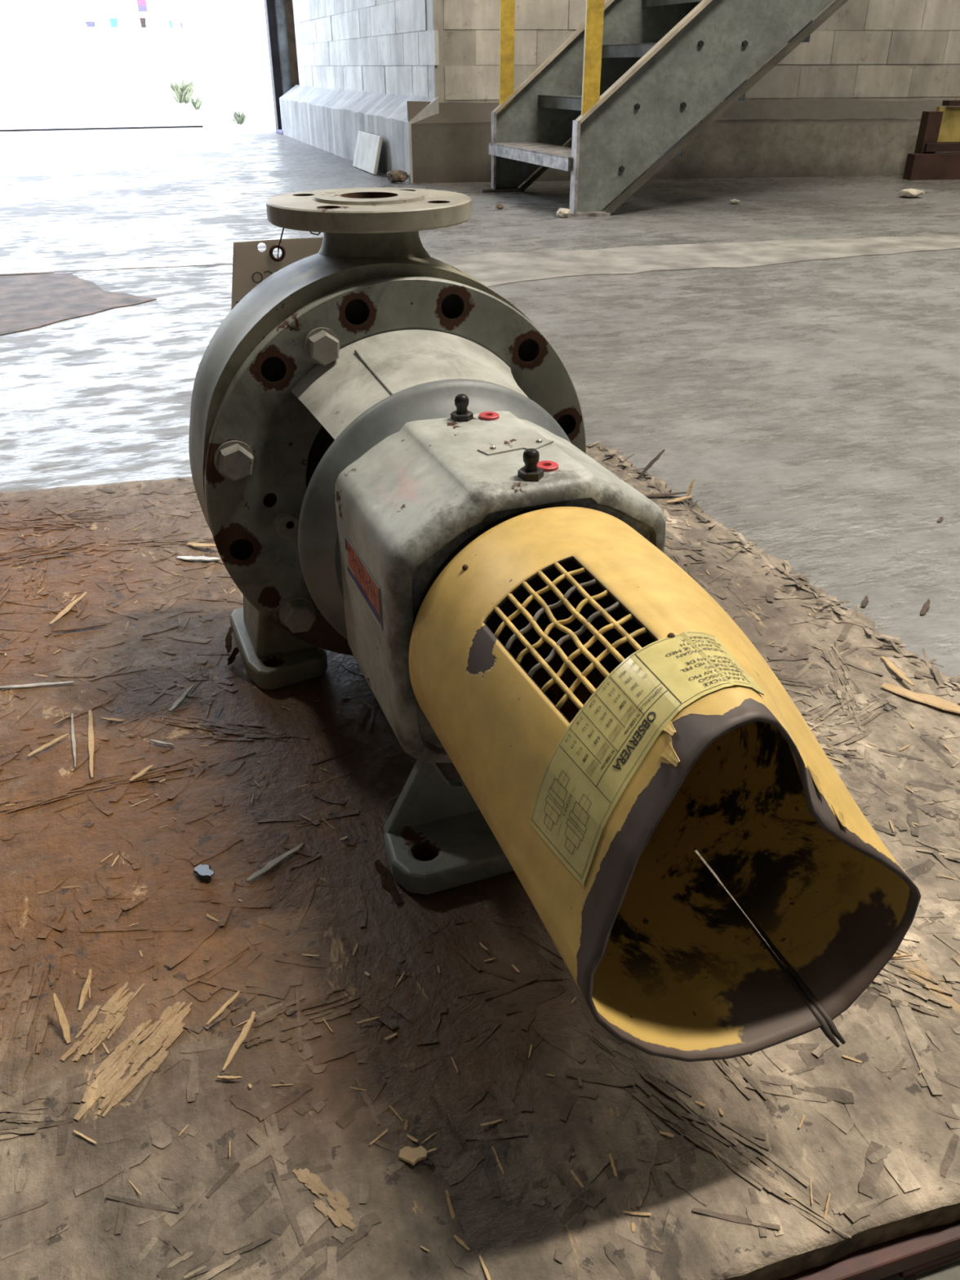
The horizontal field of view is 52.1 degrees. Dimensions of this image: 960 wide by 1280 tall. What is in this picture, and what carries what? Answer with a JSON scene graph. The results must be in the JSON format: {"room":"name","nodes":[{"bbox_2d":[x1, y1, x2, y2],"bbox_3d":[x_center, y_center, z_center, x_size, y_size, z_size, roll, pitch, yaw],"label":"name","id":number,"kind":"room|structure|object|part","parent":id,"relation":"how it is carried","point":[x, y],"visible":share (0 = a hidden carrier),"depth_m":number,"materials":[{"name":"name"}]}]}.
{"room":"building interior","nodes":[
{"label":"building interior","id":0,"kind":"room"},
{"bbox_2d":[292,0,439,99],"bbox_3d":[-0.780,-5.709,5.885,0.304,5.000,4.398,-10,32,-16],"label":"wall","id":1,"kind":"structure","parent":0,"point":[383,46],"depth_m":6.23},
{"bbox_2d":[279,84,439,182],"bbox_3d":[-1.011,-3.728,7.049,0.177,0.406,4.600,-10,32,-16],"label":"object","id":2,"kind":"structure","parent":1,"relation":"attached to","point":[326,119],"depth_m":6.46,"materials":[{"name":"grey concrete"}]},
{"bbox_2d":[0,131,959,676],"bbox_3d":[0.354,-0.796,2.436,20.000,0.014,16.900,-11,32,-18],"label":"floor","id":3,"kind":"structure","parent":0,"point":[790,349],"depth_m":2.41,"materials":[{"name":"concrete"}]},
{"bbox_2d":[352,130,382,174],"bbox_3d":[-0.669,-2.893,5.826,0.066,0.198,0.580,-10,32,-16],"label":"panel","id":4,"kind":"object","parent":3,"relation":"on","point":[368,146],"visible":1,"depth_m":5.77,"materials":[{"name":"white"}]},
{"bbox_2d":[386,169,408,182],"bbox_3d":[-0.438,-2.479,5.250,0.110,0.062,0.111,-11,32,-18],"label":"rubble piece","id":5,"kind":"object","parent":3,"relation":"on","point":[395,175],"visible":1,"depth_m":5.22,"materials":[{"name":"brown stone"}]},
{"bbox_2d":[0,440,959,1279],"bbox_3d":[-0.210,0.059,0.913,1.370,0.058,1.178,-8,31,-13],"label":"board","id":6,"kind":"object","parent":3,"relation":"on","point":[557,1147],"visible":0.56,"depth_m":0.59,"materials":[{"name":"brown wood"}]},
{"bbox_2d":[0,681,74,688],"bbox_3d":[-0.406,0.041,0.900,0.064,0.001,0.006,-4,31,-7],"label":"wood splinter","id":7,"kind":"object","parent":6,"relation":"on","point":[40,684],"visible":1,"depth_m":0.90,"materials":[{"name":"grey wood"}]},
{"bbox_2d":[27,733,69,756],"bbox_3d":[-0.360,0.087,0.819,0.005,0.003,0.037,23,37,34],"label":"wood splinter","id":8,"kind":"object","parent":6,"relation":"on","point":[58,739],"visible":1,"depth_m":0.82,"materials":[{"name":"beige wood"}]},
{"bbox_2d":[53,993,71,1044],"bbox_3d":[-0.245,0.222,0.576,0.005,0.015,0.028,-18,35,-28],"label":"wood splinter","id":9,"kind":"object","parent":6,"relation":"on","point":[63,1022],"visible":1,"depth_m":0.57,"materials":[{"name":"beige wood"}]},
{"bbox_2d":[48,591,86,624],"bbox_3d":[-0.430,-0.034,1.026,0.007,0.003,0.067,6,31,10],"label":"wood splinter","id":10,"kind":"object","parent":6,"relation":"on","point":[72,604],"visible":1,"depth_m":1.02,"materials":[{"name":"beige wood"}]},
{"bbox_2d":[71,713,75,767],"bbox_3d":[-0.342,0.084,0.826,0.004,0.001,0.081,-11,32,-18],"label":"wood splinter","id":11,"kind":"object","parent":6,"relation":"on","point":[73,732],"visible":1,"depth_m":0.83,"materials":[{"name":"grey wood"}]},
{"bbox_2d":[53,623,106,631],"bbox_3d":[-0.403,-0.012,0.990,0.052,0.002,0.006,-7,31,-12],"label":"wood splinter","id":12,"kind":"object","parent":6,"relation":"on","point":[103,624],"visible":1,"depth_m":0.99,"materials":[{"name":"brown wood"}]},
{"bbox_2d":[77,968,91,1010],"bbox_3d":[-0.240,0.213,0.598,0.004,0.008,0.025,1,30,1],"label":"wood splinter","id":13,"kind":"object","parent":6,"relation":"on","point":[85,989],"visible":1,"depth_m":0.60,"materials":[{"name":"beige wood"}]},
{"bbox_2d":[88,710,94,777],"bbox_3d":[-0.326,0.086,0.823,0.005,0.001,0.100,-10,32,-17],"label":"wood splinter","id":14,"kind":"object","parent":6,"relation":"on","point":[91,731],"visible":1,"depth_m":0.82,"materials":[{"name":"beige wood"}]},
{"bbox_2d":[99,717,124,722],"bbox_3d":[-0.319,0.069,0.851,0.022,0.002,0.004,2,30,4],"label":"wood splinter","id":15,"kind":"object","parent":6,"relation":"on","point":[103,718],"visible":1,"depth_m":0.85,"materials":[{"name":"beige wood"}]},
{"bbox_2d":[128,764,153,782],"bbox_3d":[-0.271,0.106,0.785,0.005,0.003,0.022,19,35,29],"label":"wood splinter","id":16,"kind":"object","parent":6,"relation":"on","point":[143,771],"visible":1,"depth_m":0.78,"materials":[{"name":"beige wood"}]},
{"bbox_2d":[149,739,173,746],"bbox_3d":[-0.266,0.086,0.822,0.023,0.002,0.003,10,32,17],"label":"wood splinter","id":17,"kind":"object","parent":6,"relation":"on","point":[150,740],"visible":1,"depth_m":0.82,"materials":[{"name":"grey wood"}]},
{"bbox_2d":[168,684,195,711],"bbox_3d":[-0.267,0.052,0.879,0.006,0.003,0.040,9,32,16],"label":"wood splinter","id":18,"kind":"object","parent":6,"relation":"on","point":[185,693],"visible":1,"depth_m":0.88,"materials":[{"name":"grey wood"}]},
{"bbox_2d":[176,555,220,560],"bbox_3d":[-0.324,-0.094,1.129,0.053,0.003,0.012,4,31,8],"label":"wood splinter","id":19,"kind":"object","parent":6,"relation":"on","point":[184,557],"visible":1,"depth_m":1.13,"materials":[{"name":"grey wood"}]},
{"bbox_2d":[186,542,216,546],"bbox_3d":[-0.326,-0.112,1.155,0.048,0.007,0.011,12,32,20],"label":"wood splinter","id":20,"kind":"object","parent":6,"relation":"on","point":[193,544],"visible":0.84,"depth_m":1.15,"materials":[{"name":"beige wood"}]},
{"bbox_2d":[194,863,214,877],"bbox_3d":[-0.193,0.162,0.689,0.020,0.005,0.012,25,39,36],"label":"chip","id":21,"kind":"object","parent":6,"relation":"on","point":[205,870],"visible":1,"depth_m":0.69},
{"bbox_2d":[206,991,239,1025],"bbox_3d":[-0.154,0.221,0.590,0.003,0.002,0.027,17,35,27],"label":"wood splinter","id":22,"kind":"object","parent":6,"relation":"on","point":[233,997],"visible":1,"depth_m":0.59,"materials":[{"name":"beige wood"}]},
{"bbox_2d":[225,626,233,653],"bbox_3d":[-0.240,0.000,0.936,0.008,0.034,0.014,-22,37,-33],"label":"wood splinter","id":23,"kind":"object","parent":6,"relation":"on","point":[228,637],"visible":1,"depth_m":0.94,"materials":[{"name":"brown wood"}]},
{"bbox_2d":[217,1075,242,1079],"bbox_3d":[-0.140,0.245,0.549,0.014,0.002,0.002,3,30,5],"label":"wood splinter","id":24,"kind":"object","parent":6,"relation":"on","point":[227,1077],"visible":1,"depth_m":0.55,"materials":[{"name":"beige wood"}]},
{"bbox_2d":[226,646,239,665],"bbox_3d":[-0.231,0.015,0.918,0.019,0.026,0.011,14,33,22],"label":"wood splinter","id":25,"kind":"object","parent":6,"relation":"on","point":[231,659],"visible":1,"depth_m":0.92,"materials":[{"name":"brown wood"}]},
{"bbox_2d":[222,1011,256,1071],"bbox_3d":[-0.139,0.232,0.570,0.005,0.003,0.040,8,31,14],"label":"wood splinter","id":26,"kind":"object","parent":6,"relation":"on","point":[247,1026],"visible":1,"depth_m":0.57,"materials":[{"name":"beige wood"}]},
{"bbox_2d":[245,842,303,881],"bbox_3d":[-0.146,0.158,0.699,0.007,0.001,0.051,23,38,34],"label":"wood splinter","id":27,"kind":"object","parent":6,"relation":"on","point":[274,862],"visible":1,"depth_m":0.70,"materials":[{"name":"grey wood"}]},
{"bbox_2d":[356,1016,380,1024],"bbox_3d":[-0.066,0.225,0.582,0.014,0.002,0.002,-8,31,-13],"label":"wood splinter","id":28,"kind":"object","parent":6,"relation":"on","point":[366,1020],"visible":1,"depth_m":0.58,"materials":[{"name":"brown wood"}]},
{"bbox_2d":[373,859,399,903],"bbox_3d":[-0.063,0.165,0.671,0.010,0.017,0.030,-15,33,-24],"label":"wood splinter","id":29,"kind":"object","parent":6,"relation":"on","point":[387,882],"visible":1,"depth_m":0.67,"materials":[{"name":"brown wood"}]},
{"bbox_2d":[398,1145,427,1165],"bbox_3d":[-0.035,0.267,0.508,0.015,0.005,0.011,3,30,6],"label":"wood splinter","id":30,"kind":"object","parent":6,"relation":"on","point":[409,1154],"visible":1,"depth_m":0.51,"materials":[{"name":"beige wood"}]},
{"bbox_2d":[188,187,920,1062],"bbox_3d":[0.006,-0.061,0.679,0.343,0.400,0.700,-11,32,-18],"label":"pump","id":31,"kind":"object","parent":6,"relation":"on","point":[392,471],"visible":1,"depth_m":0.57,"materials":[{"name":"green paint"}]},
{"bbox_2d":[231,227,323,310],"bbox_3d":[-0.182,-0.284,0.882,0.110,0.191,0.048,-11,32,-18],"label":"paper tag","id":32,"kind":"object","parent":31,"relation":"attached to","point":[251,266],"visible":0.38,"depth_m":0.87,"materials":[{"name":"beige paper"}]},
{"bbox_3d":[-0.048,-0.115,0.811,0.220,0.220,0.107,-11,32,-18],"label":"casing","id":33,"kind":"part","parent":31,"relation":"part of","materials":[{"name":"black metal"}]},
{"bbox_3d":[-0.091,-0.186,0.897,0.340,0.370,0.136,-11,32,-18],"label":"volute casing","id":34,"kind":"part","parent":31,"relation":"part of","materials":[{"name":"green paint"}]},
{"bbox_2d":[636,449,665,478],"bbox_3d":[0.235,-0.243,1.353,0.049,0.031,0.008,-20,36,-31],"label":"wood splinter","id":35,"kind":"object","parent":6,"relation":"on","point":[648,466],"visible":1,"depth_m":1.35,"materials":[{"name":"wood"}]},
{"bbox_2d":[644,492,687,497],"bbox_3d":[0.232,-0.190,1.290,0.081,0.004,0.009,-3,30,-4],"label":"wood splinter","id":36,"kind":"object","parent":6,"relation":"on","point":[673,493],"visible":0.66,"depth_m":1.29,"materials":[{"name":"wood"}]},
{"bbox_2d":[666,495,692,502],"bbox_3d":[0.259,-0.183,1.274,0.033,0.007,0.009,-4,31,-7],"label":"wood splinter","id":37,"kind":"object","parent":6,"relation":"on","point":[690,496],"visible":1,"depth_m":1.27,"materials":[{"name":"beige wood"}]},
{"bbox_2d":[686,479,694,496],"bbox_3d":[0.274,-0.197,1.278,0.005,0.022,0.017,19,35,29],"label":"wood splinter","id":38,"kind":"object","parent":6,"relation":"on","point":[691,486],"visible":1,"depth_m":1.28,"materials":[{"name":"beige wood"}]},
{"bbox_2d":[880,656,914,685],"bbox_3d":[0.389,0.029,0.914,0.009,0.005,0.057,-4,31,-7],"label":"wood splinter","id":39,"kind":"object","parent":6,"relation":"on","point":[900,673],"visible":1,"depth_m":0.91,"materials":[{"name":"beige wood"}]},
{"bbox_2d":[891,954,912,958],"bbox_3d":[0.256,0.201,0.623,0.037,0.002,0.002,-1,30,-2],"label":"wood splinter","id":40,"kind":"object","parent":6,"relation":"on","point":[904,955],"visible":0.36,"depth_m":0.62,"materials":[{"name":"beige wood"}]},
{"bbox_2d":[880,682,959,713],"bbox_3d":[0.406,0.055,0.870,0.099,0.004,0.019,22,37,33],"label":"wood splinter","id":41,"kind":"object","parent":6,"relation":"on","point":[931,700],"visible":1,"depth_m":0.88,"materials":[{"name":"beige wood"}]},
{"bbox_2d":[495,204,503,208],"bbox_3d":[0.087,-1.890,4.282,0.039,0.021,0.037,-11,32,-18],"label":"rubble piece","id":42,"kind":"object","parent":3,"relation":"on","point":[499,206],"visible":1,"depth_m":4.27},
{"bbox_2d":[556,208,570,217],"bbox_3d":[0.342,-1.759,4.042,0.057,0.036,0.059,10,32,17],"label":"paper scrap","id":43,"kind":"object","parent":3,"relation":"on","point":[562,212],"visible":1,"depth_m":4.02,"materials":[{"name":"beige paper"}]},
{"bbox_2d":[480,0,848,217],"bbox_3d":[1.547,-3.186,4.010,2.994,2.548,1.050,-4,31,-6],"label":"stair","id":44,"kind":"structure","parent":3,"relation":"on","point":[628,86],"depth_m":4.00,"materials":[{"name":"grey metal"}]},
{"bbox_3d":[0.067,-2.390,4.811,0.012,0.350,0.092,-4,31,-6],"label":"plate","id":45,"kind":"part","parent":44,"relation":"part of","materials":[{"name":"metal"}]},
{"bbox_3d":[0.110,-2.237,4.885,0.210,0.012,0.070,-4,31,-6],"label":"foot plate","id":46,"kind":"part","parent":44,"relation":"part of","materials":[{"name":"grey metal"}]},
{"bbox_3d":[0.126,-3.032,4.428,0.066,1.155,0.024,-4,31,-6],"label":"handrail post","id":47,"kind":"part","parent":44,"relation":"part of","materials":[{"name":"yellow metal"}]},
{"bbox_3d":[0.388,-1.928,4.020,0.012,0.350,0.092,-4,31,-6],"label":"plate","id":48,"kind":"part","parent":44,"relation":"part of","materials":[{"name":"metal"}]},
{"bbox_3d":[0.431,-1.775,4.093,0.210,0.012,0.070,-4,31,-6],"label":"foot plate","id":49,"kind":"part","parent":44,"relation":"part of","materials":[{"name":"metal"}]},
{"bbox_3d":[0.436,-2.570,3.636,0.066,1.155,0.024,-4,31,-6],"label":"handrail post","id":50,"kind":"part","parent":44,"relation":"part of","materials":[{"name":"yellow metal"}]},
{"bbox_3d":[0.675,-2.317,4.410,0.004,0.200,0.960,-10,32,-17],"label":"riser plate","id":51,"kind":"part","parent":44,"relation":"part of","materials":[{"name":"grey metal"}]},
{"bbox_3d":[0.914,-2.508,4.334,0.004,0.200,0.960,-10,32,-17],"label":"riser plate","id":52,"kind":"part","parent":44,"relation":"part of","materials":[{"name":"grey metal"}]},
{"bbox_3d":[1.152,-2.699,4.258,0.004,0.200,0.960,-10,32,-17],"label":"riser plate","id":53,"kind":"part","parent":44,"relation":"part of","materials":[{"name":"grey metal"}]},
{"bbox_2d":[729,199,739,204],"bbox_3d":[1.148,-1.975,4.423,0.043,0.021,0.043,-11,32,-18],"label":"paper scrap","id":54,"kind":"object","parent":3,"relation":"on","point":[733,201],"visible":1,"depth_m":4.41,"materials":[{"name":"beige paper"}]},
{"bbox_2d":[861,595,868,607],"bbox_3d":[0.447,-0.045,1.139,0.007,0.003,0.026,18,35,28],"label":"wood splinter","id":55,"kind":"object","parent":3,"relation":"on","point":[865,601],"visible":1,"depth_m":1.14,"materials":[{"name":"wood"}]},
{"bbox_2d":[777,1219,959,1279],"bbox_3d":[0.124,0.321,0.490,0.960,0.030,0.040,-8,31,-14],"label":"steel beam","id":56,"kind":"structure","parent":3,"relation":"on","point":[908,1255],"depth_m":0.49,"materials":[{"name":"brown metal"}]},
{"bbox_2d":[898,188,924,197],"bbox_3d":[2.027,-2.106,4.626,0.105,0.039,0.103,-11,32,-18],"label":"paper scrap","id":57,"kind":"object","parent":3,"relation":"on","point":[907,193],"visible":1,"depth_m":4.59,"materials":[{"name":"beige paper"}]},
{"bbox_2d":[879,1258,959,1279],"bbox_3d":[0.389,0.323,0.506,0.395,0.009,0.090,-8,31,-14],"label":"steel plate","id":58,"kind":"object","parent":3,"relation":"on","point":[950,1270],"visible":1,"depth_m":0.50,"materials":[{"name":"metal"}]},
{"bbox_2d":[920,599,929,615],"bbox_3d":[0.511,-0.038,1.126,0.008,0.004,0.037,17,35,27],"label":"wood splinter","id":59,"kind":"object","parent":3,"relation":"on","point":[926,606],"visible":1,"depth_m":1.12,"materials":[{"name":"wood"}]},
{"bbox_2d":[902,100,959,180],"bbox_3d":[3.043,-2.737,5.368,1.460,0.375,0.150,-4,31,-6],"label":"steel skid","id":60,"kind":"object","parent":3,"relation":"on","point":[939,131],"visible":1,"depth_m":5.29,"materials":[{"name":"brown metal"}]},
{"bbox_3d":[3.081,-2.719,5.402,1.380,0.040,0.100,-4,31,-6],"label":"rail","id":61,"kind":"part","parent":60,"relation":"part of","materials":[{"name":"brown metal"}]},
{"bbox_3d":[3.109,-2.829,5.377,1.315,0.167,0.030,-4,31,-6],"label":"yellow panel","id":62,"kind":"part","parent":60,"relation":"part of","materials":[{"name":"yellow metal"}]},
{"bbox_2d":[937,516,942,522],"bbox_3d":[0.631,-0.165,1.346,0.006,0.002,0.018,19,35,30],"label":"wood splinter","id":63,"kind":"object","parent":3,"relation":"on","point":[940,518],"visible":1,"depth_m":1.34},
{"bbox_2d":[432,0,959,102],"bbox_3d":[4.926,-5.062,4.755,10.450,5.000,0.300,-4,31,-6],"label":"wall","id":64,"kind":"structure","parent":0,"point":[866,50],"depth_m":5.21,"materials":[{"name":"beige brick"}]},
{"bbox_2d":[407,98,959,182],"bbox_3d":[4.880,-2.981,5.762,10.598,0.391,0.087,-4,31,-6],"label":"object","id":65,"kind":"structure","parent":64,"relation":"attached to","point":[762,138],"depth_m":5.36,"materials":[{"name":"concrete"}]},
{"label":"outside","id":66,"kind":"structure","parent":0,"visible":0},
{"bbox_2d":[0,88,275,137],"bbox_3d":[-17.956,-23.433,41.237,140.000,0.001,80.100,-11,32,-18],"label":"ground","id":67,"kind":"structure","parent":66,"point":[20,108],"depth_m":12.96,"materials":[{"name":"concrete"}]},
{"bbox_2d":[0,0,182,27],"bbox_3d":[-15.887,-24.593,34.287,60.000,9.000,0.300,-11,32,-18],"label":"wall","id":68,"kind":"structure","parent":67,"relation":"on","point":[18,13],"depth_m":35.74,"materials":[{"name":"white"}]},
{"bbox_2d":[137,0,147,11],"bbox_3d":[-12.473,-23.430,36.247,0.320,0.400,0.060,-11,32,-18],"label":"wall sign","id":69,"kind":"object","parent":68,"relation":"attached to","point":[142,6],"visible":1,"depth_m":36.24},
{"bbox_2d":[0,26,190,88],"bbox_3d":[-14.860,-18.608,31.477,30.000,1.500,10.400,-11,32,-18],"label":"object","id":70,"kind":"object","parent":67,"relation":"on","point":[31,57],"visible":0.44,"depth_m":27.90,"materials":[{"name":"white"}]},
{"bbox_2d":[84,21,95,26],"bbox_3d":[-11.149,-17.618,28.123,0.281,0.160,0.281,-11,32,-18],"label":"crate","id":71,"kind":"object","parent":70,"relation":"on","point":[89,24],"visible":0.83,"depth_m":28.02,"materials":[{"name":"purple"}]},
{"bbox_2d":[108,17,117,27],"bbox_3d":[-11.094,-18.662,29.770,0.238,0.300,0.238,-11,32,-18],"label":"plastic bin","id":72,"kind":"object","parent":70,"relation":"on","point":[113,21],"visible":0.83,"depth_m":29.67,"materials":[{"name":"teal plastic"}]},
{"bbox_2d":[139,17,146,27],"bbox_3d":[-10.433,-19.079,30.441,0.173,0.340,0.173,-11,32,-18],"label":"crate","id":73,"kind":"object","parent":70,"relation":"on","point":[143,22],"visible":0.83,"depth_m":30.36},
{"bbox_2d":[168,20,172,27],"bbox_3d":[-9.460,-18.964,30.320,0.270,0.260,0.270,-11,32,-18],"label":"plastic bin","id":74,"kind":"object","parent":70,"relation":"on","point":[169,21],"visible":0.3,"depth_m":30.19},
{"bbox_2d":[165,78,194,103],"bbox_3d":[-5.007,-9.190,16.432,0.513,0.383,0.512,-11,32,-18],"label":"weed","id":75,"kind":"object","parent":67,"relation":"on","point":[181,93],"visible":1,"depth_m":16.33,"materials":[{"name":"green plant"}]},
{"bbox_2d":[188,94,204,110],"bbox_3d":[-4.043,-7.673,14.007,0.230,0.208,0.228,-17,34,-26],"label":"weed","id":76,"kind":"object","parent":67,"relation":"on","point":[197,104],"visible":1,"depth_m":14.00,"materials":[{"name":"green plant"}]},
{"bbox_2d":[168,0,275,124],"bbox_3d":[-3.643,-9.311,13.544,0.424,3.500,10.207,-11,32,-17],"label":"wall","id":77,"kind":"structure","parent":67,"relation":"on","point":[226,41],"depth_m":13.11,"materials":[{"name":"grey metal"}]},
{"bbox_2d":[0,0,299,134],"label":"door frame","id":78,"kind":"structure","parent":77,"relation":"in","point":[279,15],"depth_m":8.89,"materials":[{"name":"grey metal"}]},
{"bbox_3d":[-1.736,-4.735,9.142,0.270,0.035,0.320,-11,32,-18],"label":"jamb foot plate","id":79,"kind":"part","parent":78,"relation":"part of","materials":[{"name":"metal"}]},
{"bbox_3d":[-1.734,-6.602,8.388,0.170,3.980,0.140,-11,32,-18],"label":"post","id":80,"kind":"part","parent":78,"relation":"part of","materials":[{"name":"brown metal"}]},
{"bbox_3d":[-5.527,-11.677,17.600,0.140,3.500,0.090,-11,32,-18],"label":"edge post","id":81,"kind":"part","parent":77,"relation":"part of","materials":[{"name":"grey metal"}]},
{"bbox_2d":[230,109,249,124],"bbox_3d":[-2.546,-5.571,10.458,0.147,0.154,0.215,26,39,37],"label":"weed","id":82,"kind":"object","parent":67,"relation":"on","point":[240,118],"visible":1,"depth_m":10.44,"materials":[{"name":"green plant"}]}
]}

